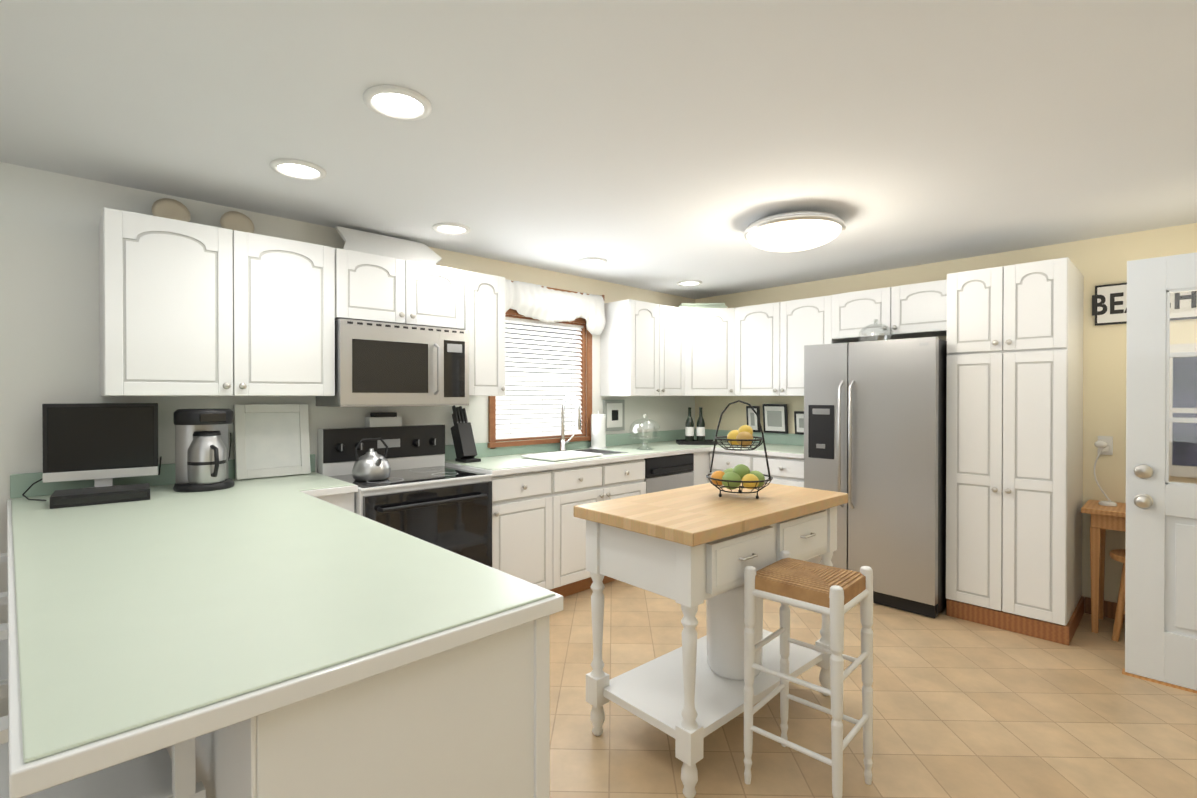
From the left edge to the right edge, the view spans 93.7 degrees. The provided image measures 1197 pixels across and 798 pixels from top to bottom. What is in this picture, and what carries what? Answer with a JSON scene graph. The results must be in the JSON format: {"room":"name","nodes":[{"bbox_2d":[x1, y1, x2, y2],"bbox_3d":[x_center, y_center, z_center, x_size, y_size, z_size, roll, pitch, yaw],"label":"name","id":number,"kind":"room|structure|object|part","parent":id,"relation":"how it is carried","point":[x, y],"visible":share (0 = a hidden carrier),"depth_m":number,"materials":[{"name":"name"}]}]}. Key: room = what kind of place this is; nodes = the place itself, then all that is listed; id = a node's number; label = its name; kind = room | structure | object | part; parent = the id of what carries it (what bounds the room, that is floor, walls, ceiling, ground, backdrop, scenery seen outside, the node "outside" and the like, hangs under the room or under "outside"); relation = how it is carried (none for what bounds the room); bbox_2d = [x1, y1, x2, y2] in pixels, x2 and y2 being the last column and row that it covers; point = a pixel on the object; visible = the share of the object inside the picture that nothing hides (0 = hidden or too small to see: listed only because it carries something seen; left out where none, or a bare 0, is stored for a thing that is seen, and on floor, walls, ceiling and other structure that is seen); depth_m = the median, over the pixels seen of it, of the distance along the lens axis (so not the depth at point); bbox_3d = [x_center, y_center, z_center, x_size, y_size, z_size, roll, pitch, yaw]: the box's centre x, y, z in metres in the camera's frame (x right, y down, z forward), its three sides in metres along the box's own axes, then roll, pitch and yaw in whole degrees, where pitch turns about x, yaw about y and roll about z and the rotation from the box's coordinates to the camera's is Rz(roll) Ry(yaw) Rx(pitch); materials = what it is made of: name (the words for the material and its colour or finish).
{"room":"kitchen","nodes":[
{"label":"kitchen","id":0,"kind":"room"},
{"bbox_2d":[0,162,694,716],"bbox_3d":[-1.949,0.174,2.980,8.000,2.345,0.120,0,0,-44],"label":"wall","id":1,"kind":"structure","parent":0,"point":[48,286],"depth_m":2.52,"materials":[{"name":"paint"}]},
{"bbox_2d":[99,207,338,395],"bbox_3d":[-1.834,-0.406,2.759,0.915,0.782,0.345,0,0,-44],"label":"upper cabinet","id":2,"kind":"object","parent":1,"relation":"attached to","point":[190,309],"depth_m":2.57,"materials":[{"name":"white wood"}]},
{"bbox_2d":[151,198,253,232],"bbox_3d":[-1.928,-0.879,2.758,0.420,0.162,0.100,0,0,-44],"label":"decorative plates","id":3,"kind":"object","parent":2,"relation":"on","point":[178,210],"visible":0.58,"depth_m":2.72,"materials":[{"name":"beige ceramic"}]},
{"bbox_2d":[339,248,466,329],"bbox_3d":[-1.225,-0.615,3.341,0.764,0.370,0.345,0,0,-44],"label":"upper cabinet","id":4,"kind":"object","parent":1,"relation":"attached to","point":[372,287],"depth_m":3.19,"materials":[{"name":"white wood"}]},
{"bbox_2d":[335,226,441,264],"bbox_3d":[-1.227,-0.890,3.356,0.630,0.176,0.105,0,0,-44],"label":"sign","id":5,"kind":"object","parent":4,"relation":"on","point":[372,243],"visible":0.71,"depth_m":3.33,"materials":[{"name":"white paint"}]},
{"bbox_2d":[316,319,468,406],"bbox_3d":[-1.190,-0.190,3.309,0.760,0.460,0.445,0,0,-44],"label":"over-the-range microwave","id":6,"kind":"object","parent":4,"relation":"attached to","point":[378,364],"visible":1,"depth_m":3.13,"materials":[{"name":"silver metal"}]},
{"bbox_2d":[467,271,505,395],"bbox_3d":[-0.838,-0.411,3.713,0.300,0.782,0.345,0,0,-44],"label":"upper cabinet","id":7,"kind":"object","parent":1,"relation":"attached to","point":[485,292],"depth_m":3.59,"materials":[{"name":"white wood"}]},
{"bbox_2d":[487,309,591,448],"bbox_3d":[-0.448,-0.141,4.375,1.040,1.060,0.160,0,0,-44],"label":"window","id":8,"kind":"structure","parent":1,"relation":"in","point":[586,375],"depth_m":4.60,"materials":[{"name":"brown wood"}]},
{"bbox_2d":[496,317,582,439],"bbox_3d":[-0.454,-0.156,4.381,0.864,0.926,0.054,0,0,-44],"label":"window blind","id":9,"kind":"object","parent":8,"relation":"attached to","point":[504,427],"visible":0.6,"depth_m":4.36,"materials":[{"name":"white plastic"}]},
{"bbox_2d":[505,279,605,334],"bbox_3d":[-0.365,-0.698,4.314,1.150,0.345,0.136,0,0,-44],"label":"curtain valance","id":10,"kind":"object","parent":1,"relation":"attached to","point":[544,303],"visible":0.9,"depth_m":4.30,"materials":[{"name":"white fabric"}]},
{"bbox_2d":[603,400,624,430],"bbox_3d":[0.136,0.141,4.873,0.250,0.270,0.024,0,0,-44],"label":"framed picture","id":11,"kind":"object","parent":1,"relation":"attached to","point":[614,411],"visible":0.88,"depth_m":4.86,"materials":[{"name":"grey paper"}]},
{"bbox_2d":[600,299,684,395],"bbox_3d":[0.398,-0.417,4.898,0.728,0.782,0.345,0,0,-44],"label":"upper cabinet","id":12,"kind":"object","parent":1,"relation":"attached to","point":[642,344],"depth_m":4.69,"materials":[{"name":"white wood"}]},
{"bbox_2d":[0,0,1196,298],"bbox_3d":[-0.436,-1.050,1.396,8.240,0.120,4.490,0,0,-44],"label":"ceiling","id":13,"kind":"structure","parent":0,"point":[664,146],"depth_m":2.00,"materials":[{"name":"paint"}]},
{"bbox_2d":[270,158,325,179],"bbox_3d":[-1.296,-0.988,2.427,0.215,0.013,0.215,0,0,1],"label":"recessed light","id":14,"kind":"object","parent":13,"relation":"in","point":[293,168],"depth_m":2.41,"materials":[{"name":"white paint"}]},
{"bbox_2d":[363,85,431,120],"bbox_3d":[-0.671,-0.985,1.879,0.215,0.013,0.215,0,0,1],"label":"recessed light","id":15,"kind":"object","parent":13,"relation":"in","point":[397,102],"depth_m":1.87,"materials":[{"name":"white paint"}]},
{"bbox_2d":[432,223,469,234],"bbox_3d":[-0.861,-0.993,3.283,0.215,0.013,0.215,0,0,1],"label":"recessed light","id":16,"kind":"object","parent":13,"relation":"in","point":[445,228],"depth_m":3.28,"materials":[{"name":"white paint"}]},
{"bbox_2d":[578,258,606,265],"bbox_3d":[-0.044,-0.997,4.084,0.215,0.013,0.215,0,0,1],"label":"recessed light","id":17,"kind":"object","parent":13,"relation":"in","point":[584,261],"depth_m":4.08,"materials":[{"name":"white paint"}]},
{"bbox_2d":[677,280,701,285],"bbox_3d":[0.788,-1.001,4.857,0.215,0.013,0.215,0,0,1],"label":"recessed light","id":18,"kind":"object","parent":13,"relation":"in","point":[686,282],"depth_m":4.84,"materials":[{"name":"white paint"}]},
{"bbox_2d":[744,211,845,251],"bbox_3d":[1.078,-0.919,3.119,0.538,0.159,0.528,0,0,-44],"label":"dome light","id":19,"kind":"object","parent":13,"relation":"attached to","point":[792,231],"visible":1,"depth_m":2.97,"materials":[{"name":"white glass"}]},
{"bbox_2d":[549,580,1196,797],"bbox_3d":[-0.436,1.415,1.409,8.240,0.120,4.490,0,0,-44],"label":"floor","id":20,"kind":"structure","parent":0,"point":[962,708],"depth_m":2.35,"materials":[{"name":"tile"}]},
{"bbox_2d":[0,553,7,697],"bbox_3d":[-1.649,0.923,1.636,0.572,0.862,0.464,0,0,45],"label":"counter chair","id":21,"kind":"object","parent":20,"relation":"on","point":[3,656],"visible":0.04,"depth_m":1.53,"materials":[{"name":"white paint"}]},
{"bbox_2d":[0,623,205,797],"bbox_3d":[-1.081,0.926,1.058,0.572,0.862,0.464,0,0,44],"label":"counter chair","id":22,"kind":"object","parent":20,"relation":"on","point":[160,773],"visible":0.31,"depth_m":1.07,"materials":[{"name":"white paint"}]},
{"bbox_2d":[316,492,353,511],"bbox_3d":[-1.715,0.903,2.707,0.834,0.892,0.596,0,0,-44],"label":"base cabinet","id":23,"kind":"object","parent":20,"relation":"on","point":[346,500],"depth_m":2.74,"materials":[{"name":"white wood"}]},
{"bbox_2d":[166,615,549,797],"bbox_3d":[-0.960,0.908,1.722,0.576,0.891,1.862,0,0,-44],"label":"base cabinet","id":24,"kind":"object","parent":20,"relation":"on","point":[470,720],"visible":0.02,"depth_m":1.05,"materials":[{"name":"white wood"}]},
{"bbox_2d":[7,454,562,797],"bbox_3d":[-1.193,0.391,1.887,1.216,0.139,2.496,0,0,-44],"label":"countertop","id":25,"kind":"structure","parent":24,"relation":"on","point":[165,615],"depth_m":1.15,"materials":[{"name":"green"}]},
{"bbox_2d":[42,403,157,487],"bbox_3d":[-2.178,0.218,2.469,0.382,0.398,0.219,0,0,-44],"label":"tv monitor","id":26,"kind":"object","parent":25,"relation":"on","point":[102,444],"visible":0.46,"depth_m":2.45,"materials":[{"name":"black plastic"}]},
{"bbox_2d":[22,457,161,500],"bbox_3d":[-2.203,0.344,2.466,0.466,0.139,0.213,0,0,-44],"label":"cord","id":27,"kind":"object","parent":26,"relation":"attached to","point":[45,500],"visible":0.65,"depth_m":2.36,"materials":[{"name":"black plastic"}]},
{"bbox_2d":[50,483,149,508],"bbox_3d":[-2.040,0.396,2.310,0.300,0.045,0.202,0,0,-40],"label":"cable box","id":28,"kind":"object","parent":25,"relation":"on","point":[93,496],"visible":1,"depth_m":2.25,"materials":[{"name":"black plastic"}]},
{"bbox_2d":[173,408,233,491],"bbox_3d":[-1.826,0.231,2.606,0.235,0.372,0.285,0,0,-44],"label":"coffee maker","id":29,"kind":"object","parent":25,"relation":"on","point":[201,450],"visible":1,"depth_m":2.56,"materials":[{"name":"black plastic"}]},
{"bbox_2d":[228,421,233,461],"bbox_3d":[-1.882,0.242,2.844,0.112,0.313,0.124,0,0,-44],"label":"cord","id":30,"kind":"object","parent":29,"relation":"attached to","point":[230,428],"visible":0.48,"depth_m":2.90,"materials":[{"name":"black plastic"}]},
{"bbox_2d":[233,404,310,479],"bbox_3d":[-1.741,0.221,3.002,0.350,0.386,0.080,0,0,-44],"label":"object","id":31,"kind":"object","parent":25,"relation":"on","point":[271,440],"visible":1,"depth_m":2.98,"materials":[{"name":"white paint"}]},
{"bbox_2d":[317,424,491,566],"bbox_3d":[-1.087,0.757,3.211,0.752,1.176,0.720,0,0,-44],"label":"range","id":32,"kind":"object","parent":20,"relation":"on","point":[423,492],"visible":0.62,"depth_m":3.15,"materials":[{"name":"white"}]},
{"bbox_2d":[352,438,390,480],"bbox_3d":[-1.227,0.325,3.051,0.196,0.222,0.233,0,0,-44],"label":"kettle","id":33,"kind":"object","parent":32,"relation":"on","point":[371,465],"visible":1,"depth_m":3.00,"materials":[{"name":"silver metal"}]},
{"bbox_2d":[365,412,401,426],"bbox_3d":[-1.312,0.125,3.428,0.200,0.086,0.075,0,0,-44],"label":"tin","id":34,"kind":"object","parent":32,"relation":"on","point":[381,419],"visible":0.96,"depth_m":3.39,"materials":[{"name":"white metal"}]},
{"bbox_2d":[491,468,563,596],"bbox_3d":[-0.657,0.897,3.707,0.534,0.892,0.616,0,0,-44],"label":"base cabinet","id":35,"kind":"object","parent":20,"relation":"on","point":[538,533],"depth_m":3.51,"materials":[{"name":"white wood"}]},
{"bbox_2d":[445,429,728,475],"bbox_3d":[0.186,0.377,4.482,2.832,0.139,0.660,0,0,-44],"label":"countertop","id":36,"kind":"structure","parent":35,"relation":"on","point":[497,461],"depth_m":4.15,"materials":[{"name":"white"}]},
{"bbox_2d":[451,406,480,462],"bbox_3d":[-0.889,0.227,3.725,0.110,0.367,0.229,0,0,-44],"label":"knife block","id":37,"kind":"object","parent":36,"relation":"on","point":[463,441],"visible":0.96,"depth_m":3.70,"materials":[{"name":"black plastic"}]},
{"bbox_2d":[521,451,602,460],"bbox_3d":[-0.252,0.399,3.957,0.340,0.014,0.480,0,0,43],"label":"sink","id":38,"kind":"object","parent":36,"relation":"on","point":[559,456],"visible":1,"depth_m":3.89,"materials":[{"name":"white ceramic"}]},
{"bbox_2d":[558,394,580,450],"bbox_3d":[-0.190,0.184,4.356,0.147,0.445,0.242,0,0,-44],"label":"faucet","id":39,"kind":"object","parent":36,"relation":"on","point":[562,423],"visible":0.96,"depth_m":4.37,"materials":[{"name":"silver metal"}]},
{"bbox_2d":[537,449,627,454],"bbox_3d":[-0.130,0.497,4.206,0.594,0.185,0.404,0,0,-44],"label":"sink basin","id":40,"kind":"object","parent":36,"relation":"in","point":[606,452],"visible":0.21,"depth_m":4.42,"materials":[{"name":"white ceramic"}]},
{"bbox_2d":[589,411,606,448],"bbox_3d":[-0.001,0.251,4.619,0.150,0.310,0.150,0,0,-44],"label":"paper towel","id":41,"kind":"object","parent":36,"relation":"on","point":[598,430],"visible":0.98,"depth_m":4.57,"materials":[{"name":"white paper"}]},
{"bbox_2d":[629,414,659,449],"bbox_3d":[0.376,0.263,4.544,0.280,0.286,0.280,0,0,-44],"label":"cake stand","id":42,"kind":"object","parent":36,"relation":"on","point":[654,428],"visible":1,"depth_m":4.55,"materials":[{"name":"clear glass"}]},
{"bbox_2d":[676,407,717,444],"bbox_3d":[0.881,0.239,5.057,0.340,0.328,0.220,0,0,1],"label":"tray","id":43,"kind":"object","parent":36,"relation":"on","point":[689,439],"visible":1,"depth_m":5.03,"materials":[{"name":"black plastic"}]},
{"bbox_2d":[564,467,645,596],"bbox_3d":[-0.201,0.970,4.145,0.971,0.742,0.616,0,0,-44],"label":"base cabinet","id":44,"kind":"object","parent":20,"relation":"on","point":[590,485],"depth_m":3.82,"materials":[{"name":"white wood"}]},
{"bbox_2d":[644,453,693,493],"bbox_3d":[0.376,0.892,4.677,0.594,0.891,0.646,0,0,-44],"label":"dishwasher","id":45,"kind":"object","parent":20,"relation":"on","point":[663,473],"visible":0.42,"depth_m":4.44,"materials":[{"name":"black metal"}]},
{"bbox_2d":[636,451,709,484],"bbox_3d":[0.880,0.889,5.196,0.846,0.892,0.596,0,0,-44],"label":"base cabinet","id":46,"kind":"object","parent":20,"relation":"on","point":[701,460],"depth_m":4.76,"materials":[{"name":"white wood"}]},
{"bbox_2d":[586,506,836,797],"bbox_3d":[0.526,0.913,2.405,1.066,0.874,0.596,0,0,-44],"label":"kitchen island","id":47,"kind":"object","parent":20,"relation":"on","point":[686,697],"visible":0.73,"depth_m":2.15,"materials":[{"name":"white paint"}]},
{"bbox_2d":[574,480,847,546],"bbox_3d":[0.518,0.452,2.410,1.140,0.045,0.648,0,0,-44],"label":"island countertop","id":48,"kind":"structure","parent":47,"relation":"on","point":[695,515],"depth_m":2.21,"materials":[{"name":"beige wood"}]},
{"bbox_2d":[706,400,772,498],"bbox_3d":[0.619,0.216,2.470,0.288,0.424,0.307,0,0,-44],"label":"fruit basket","id":49,"kind":"object","parent":48,"relation":"on","point":[759,439],"visible":0.83,"depth_m":2.40,"materials":[{"name":"black metal"}]},
{"bbox_2d":[711,425,764,489],"bbox_3d":[0.619,0.254,2.463,0.194,0.280,0.222,0,0,-44],"label":"fruit","id":50,"kind":"object","parent":49,"relation":"in","point":[740,472],"visible":0.79,"depth_m":2.44,"materials":[{"name":"green"}]},
{"bbox_2d":[706,585,762,679],"bbox_3d":[0.582,0.953,2.402,0.240,0.396,0.240,0,0,-44],"label":"bin","id":51,"kind":"object","parent":47,"relation":"in","point":[725,625],"visible":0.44,"depth_m":2.30,"materials":[{"name":"white plastic"}]},
{"bbox_2d":[709,451,803,486],"bbox_3d":[1.492,0.892,4.702,0.647,0.891,0.954,0,0,-44],"label":"base cabinet","id":52,"kind":"object","parent":20,"relation":"on","point":[788,471],"visible":0.25,"depth_m":4.43,"materials":[{"name":"white wood"}]},
{"bbox_2d":[713,430,803,458],"bbox_3d":[1.517,0.376,4.680,0.639,0.139,0.896,0,0,-44],"label":"countertop","id":53,"kind":"structure","parent":52,"relation":"on","point":[789,445],"depth_m":4.79,"materials":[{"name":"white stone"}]},
{"bbox_2d":[744,550,872,797],"bbox_3d":[0.738,0.970,1.974,0.340,0.764,0.322,0,0,43],"label":"bar stool","id":54,"kind":"object","parent":20,"relation":"on","point":[835,594],"visible":1,"depth_m":1.95,"materials":[{"name":"white paint"}]},
{"bbox_2d":[804,337,946,617],"bbox_3d":[2.018,0.479,3.945,0.881,1.715,0.830,0,0,-44],"label":"refrigerator","id":55,"kind":"object","parent":20,"relation":"on","point":[875,430],"visible":0.85,"depth_m":3.59,"materials":[{"name":"silver metal"}]},
{"bbox_2d":[859,319,891,341],"bbox_3d":[1.947,-0.470,3.941,0.260,0.181,0.260,0,0,-44],"label":"glass cloche","id":56,"kind":"object","parent":55,"relation":"on","point":[876,330],"visible":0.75,"depth_m":3.94,"materials":[{"name":"clear glass"}]},
{"bbox_2d":[946,257,1084,645],"bbox_3d":[2.595,0.284,3.491,0.727,2.120,0.592,0,0,-44],"label":"pantry cabinet","id":57,"kind":"object","parent":20,"relation":"on","point":[1014,434],"visible":1,"depth_m":3.25,"materials":[{"name":"white wood"}]},
{"bbox_2d":[1081,500,1125,632],"bbox_3d":[3.120,0.988,3.182,0.390,0.715,0.550,0,0,-44],"label":"table","id":58,"kind":"object","parent":20,"relation":"on","point":[1103,518],"visible":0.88,"depth_m":3.23,"materials":[{"name":"brown wood"}]},
{"bbox_2d":[1094,440,1116,505],"bbox_3d":[3.009,0.437,3.330,0.084,0.383,0.106,0,0,-44],"label":"light","id":59,"kind":"object","parent":58,"relation":"on","point":[1101,444],"visible":1,"depth_m":3.32,"materials":[{"name":"white"}]},
{"bbox_2d":[1109,549,1125,641],"bbox_3d":[3.047,1.112,3.121,0.310,0.472,0.310,0,0,-44],"label":"bar stool","id":60,"kind":"object","parent":20,"relation":"on","point":[1119,555],"visible":0.38,"depth_m":3.12,"materials":[{"name":"brown wood"}]},
{"bbox_2d":[1122,668,1196,692],"bbox_3d":[2.887,1.344,2.455,0.055,0.010,0.870,0,0,-44],"label":"strip","id":61,"kind":"object","parent":20,"relation":"on","point":[1158,682],"visible":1,"depth_m":2.66,"materials":[{"name":"brown wood"}]},
{"bbox_2d":[695,223,1196,611],"bbox_3d":[2.494,0.167,4.213,0.120,2.345,4.490,0,0,-44],"label":"wall","id":62,"kind":"structure","parent":0,"point":[1099,261],"depth_m":3.51,"materials":[{"name":"paint"}]},
{"bbox_2d":[685,308,734,395],"bbox_3d":[0.996,-0.419,5.236,0.615,0.783,0.687,0,0,-44],"label":"upper cabinet","id":63,"kind":"object","parent":62,"relation":"attached to","point":[734,365],"depth_m":4.99,"materials":[{"name":"white wood"}]},
{"bbox_2d":[678,303,726,308],"bbox_3d":[0.955,-0.844,5.177,0.440,0.065,0.140,0,0,1],"label":"cloth","id":64,"kind":"object","parent":63,"relation":"on","point":[699,305],"visible":0.65,"depth_m":5.11,"materials":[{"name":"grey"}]},
{"bbox_3d":[0.991,-0.418,5.000,0.283,0.778,0.355,0,0,-44],"label":"wall cabinets","id":65,"kind":"part","parent":63,"relation":"part of","materials":[{"name":"white wood"}]},
{"bbox_2d":[746,406,760,431],"bbox_3d":[1.427,0.184,5.171,0.043,0.241,0.130,0,0,-44],"label":"framed picture","id":66,"kind":"object","parent":62,"relation":"attached to","point":[752,420],"depth_m":5.16,"materials":[{"name":"white paper"}]},
{"bbox_2d":[763,404,787,433],"bbox_3d":[1.578,0.175,5.011,0.045,0.261,0.230,0,0,-44],"label":"framed picture","id":67,"kind":"object","parent":62,"relation":"attached to","point":[775,418],"depth_m":4.99,"materials":[{"name":"white paper"}]},
{"bbox_2d":[734,295,834,395],"bbox_3d":[1.627,-0.417,4.772,0.346,0.782,0.872,0,0,-44],"label":"upper cabinet","id":68,"kind":"object","parent":62,"relation":"attached to","point":[772,340],"depth_m":4.67,"materials":[{"name":"white wood"}]},
{"bbox_2d":[794,411,803,434],"bbox_3d":[1.757,0.206,4.829,0.039,0.201,0.140,0,0,-44],"label":"framed picture","id":69,"kind":"object","parent":62,"relation":"attached to","point":[798,415],"depth_m":4.84,"materials":[{"name":"white paper"}]},
{"bbox_2d":[830,279,946,342],"bbox_3d":[2.220,-0.632,4.137,0.367,0.345,0.855,0,0,-44],"label":"upper cabinet","id":70,"kind":"object","parent":62,"relation":"attached to","point":[918,310],"depth_m":4.02,"materials":[{"name":"white wood"}]},
{"bbox_2d":[1085,597,1124,620],"bbox_3d":[3.486,1.296,3.083,0.016,0.100,1.234,0,0,-44],"label":"baseboard","id":71,"kind":"structure","parent":62,"relation":"attached to","point":[1109,609],"depth_m":3.45,"materials":[{"name":"brown wood"}]},
{"bbox_2d":[1097,436,1112,454],"bbox_3d":[3.117,0.286,3.453,0.026,0.115,0.070,0,0,-44],"label":"outlet","id":72,"kind":"object","parent":62,"relation":"attached to","point":[1108,450],"visible":0.65,"depth_m":3.44,"materials":[{"name":"white plastic"}]},
{"bbox_2d":[1095,283,1196,325],"bbox_3d":[3.407,-0.577,3.148,0.022,0.245,0.935,0,0,-44],"label":"sign board","id":73,"kind":"object","parent":62,"relation":"attached to","point":[1107,317],"visible":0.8,"depth_m":3.40,"materials":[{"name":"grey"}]},
{"bbox_2d":[1092,291,1196,315],"bbox_3d":[3.400,-0.579,3.137,0.003,0.129,0.967,0,0,-44],"label":"lettering","id":74,"kind":"object","parent":73,"relation":"attached to","point":[1113,303],"visible":0.42,"depth_m":3.41,"materials":[{"name":"grey"}]},
{"bbox_2d":[1125,252,1196,689],"bbox_3d":[2.890,0.333,2.446,0.185,2.008,0.861,0,0,-44],"label":"entry door","id":75,"kind":"structure","parent":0,"point":[1161,586],"depth_m":2.66,"materials":[{"name":"white wood"}]},
{"bbox_2d":[1169,343,1196,477],"bbox_3d":[3.576,0.067,2.970,0.030,0.760,0.880,0,0,-44],"label":"window","id":76,"kind":"structure","parent":75,"relation":"in","point":[1175,387],"depth_m":3.20,"materials":[{"name":"clear glass"}]},
{"label":"outside","id":77,"kind":"structure","parent":0,"visible":0},
{"bbox_2d":[496,323,575,433],"bbox_3d":[-0.628,-0.157,4.563,1.700,1.730,0.020,0,0,-44],"label":"sky","id":78,"kind":"structure","parent":77,"point":[538,367],"depth_m":4.67,"materials":[{"name":"white"}]}
]}

